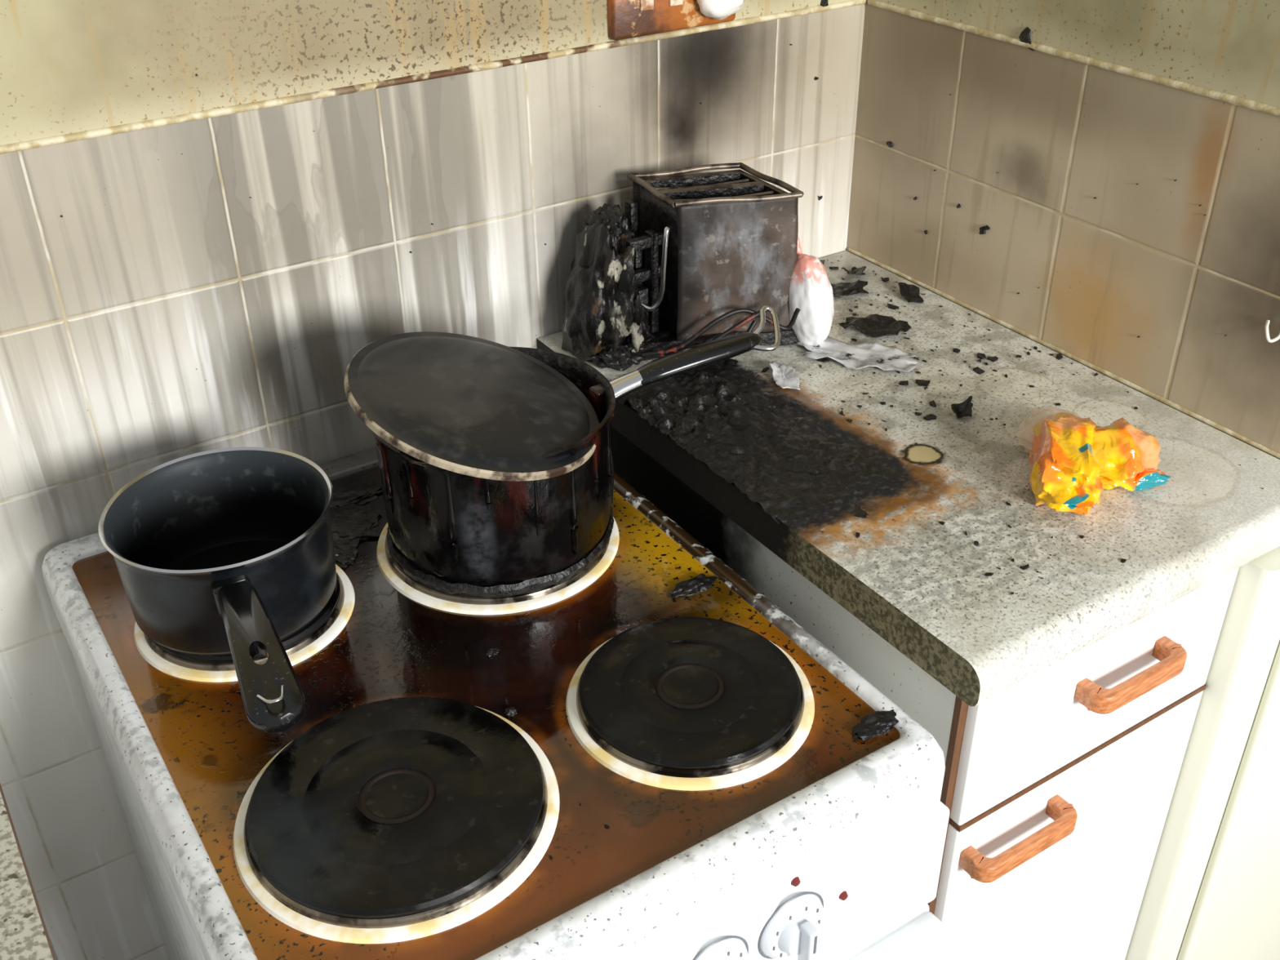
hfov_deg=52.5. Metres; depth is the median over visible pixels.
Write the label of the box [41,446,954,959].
range
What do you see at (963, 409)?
scrap
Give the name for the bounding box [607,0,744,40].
wall socket
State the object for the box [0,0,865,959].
wall
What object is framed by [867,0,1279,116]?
trim
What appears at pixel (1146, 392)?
trim
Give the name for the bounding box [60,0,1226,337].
flakes
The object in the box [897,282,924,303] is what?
scrap
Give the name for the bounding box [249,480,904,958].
residue
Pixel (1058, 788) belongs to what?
base cabinet
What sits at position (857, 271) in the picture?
scrap
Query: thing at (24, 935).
countertop
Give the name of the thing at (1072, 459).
packet
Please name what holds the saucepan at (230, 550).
on the range
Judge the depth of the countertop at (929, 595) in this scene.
1.02 m
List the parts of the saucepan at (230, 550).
handle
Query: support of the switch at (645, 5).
attached to the wall socket
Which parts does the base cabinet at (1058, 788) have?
panel, handle, door, drawer, handle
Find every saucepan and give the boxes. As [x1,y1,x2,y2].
[98,446,336,733]
[344,305,780,597]
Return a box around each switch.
[640,0,653,11]
[669,0,683,6]
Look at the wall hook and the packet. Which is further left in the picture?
the packet
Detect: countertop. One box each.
[0,783,56,959]
[537,250,1279,706]
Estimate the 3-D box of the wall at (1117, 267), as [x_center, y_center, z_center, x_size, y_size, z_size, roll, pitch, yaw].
[0.426,-0.376,1.133,0.100,2.260,0.570,-20,37,-27]
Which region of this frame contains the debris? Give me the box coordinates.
[761,259,1263,594]
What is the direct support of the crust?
on the countertop at (929, 595)
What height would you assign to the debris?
0.003 m
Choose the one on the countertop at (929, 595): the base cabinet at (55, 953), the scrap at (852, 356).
the scrap at (852, 356)
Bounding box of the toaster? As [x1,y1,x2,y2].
[561,162,834,370]
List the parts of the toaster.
melted casing, melted casing, melted casing, panel, bracket arm, bracket arm, carriage rod, chassis plate, panel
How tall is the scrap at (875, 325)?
0.009 m
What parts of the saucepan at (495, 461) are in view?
handle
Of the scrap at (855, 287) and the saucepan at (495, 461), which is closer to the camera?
the saucepan at (495, 461)
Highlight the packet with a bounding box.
[1028,412,1171,515]
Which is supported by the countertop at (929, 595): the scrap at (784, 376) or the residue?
the scrap at (784, 376)
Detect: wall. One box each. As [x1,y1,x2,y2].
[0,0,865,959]
[846,0,1279,459]
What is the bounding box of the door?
[1177,642,1279,959]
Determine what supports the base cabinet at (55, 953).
on the floor
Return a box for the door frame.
[1124,546,1279,959]
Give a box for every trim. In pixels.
[0,0,866,154]
[848,248,1279,458]
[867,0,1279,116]
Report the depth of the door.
1.23 m
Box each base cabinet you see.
[47,931,58,959]
[611,426,1239,959]
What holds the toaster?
on the countertop at (929, 595)
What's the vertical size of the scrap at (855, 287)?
0.010 m
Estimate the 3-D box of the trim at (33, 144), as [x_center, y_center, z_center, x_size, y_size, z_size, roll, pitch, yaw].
[-0.484,-0.230,0.925,1.698,0.007,0.003,-20,37,-27]
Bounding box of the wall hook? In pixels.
[1264,320,1279,342]
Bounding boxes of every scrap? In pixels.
[768,360,799,390]
[792,336,918,372]
[830,280,868,297]
[838,313,911,337]
[842,266,866,275]
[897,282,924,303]
[951,395,973,418]
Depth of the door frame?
1.12 m
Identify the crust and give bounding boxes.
[617,358,907,525]
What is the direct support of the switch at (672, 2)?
attached to the wall socket

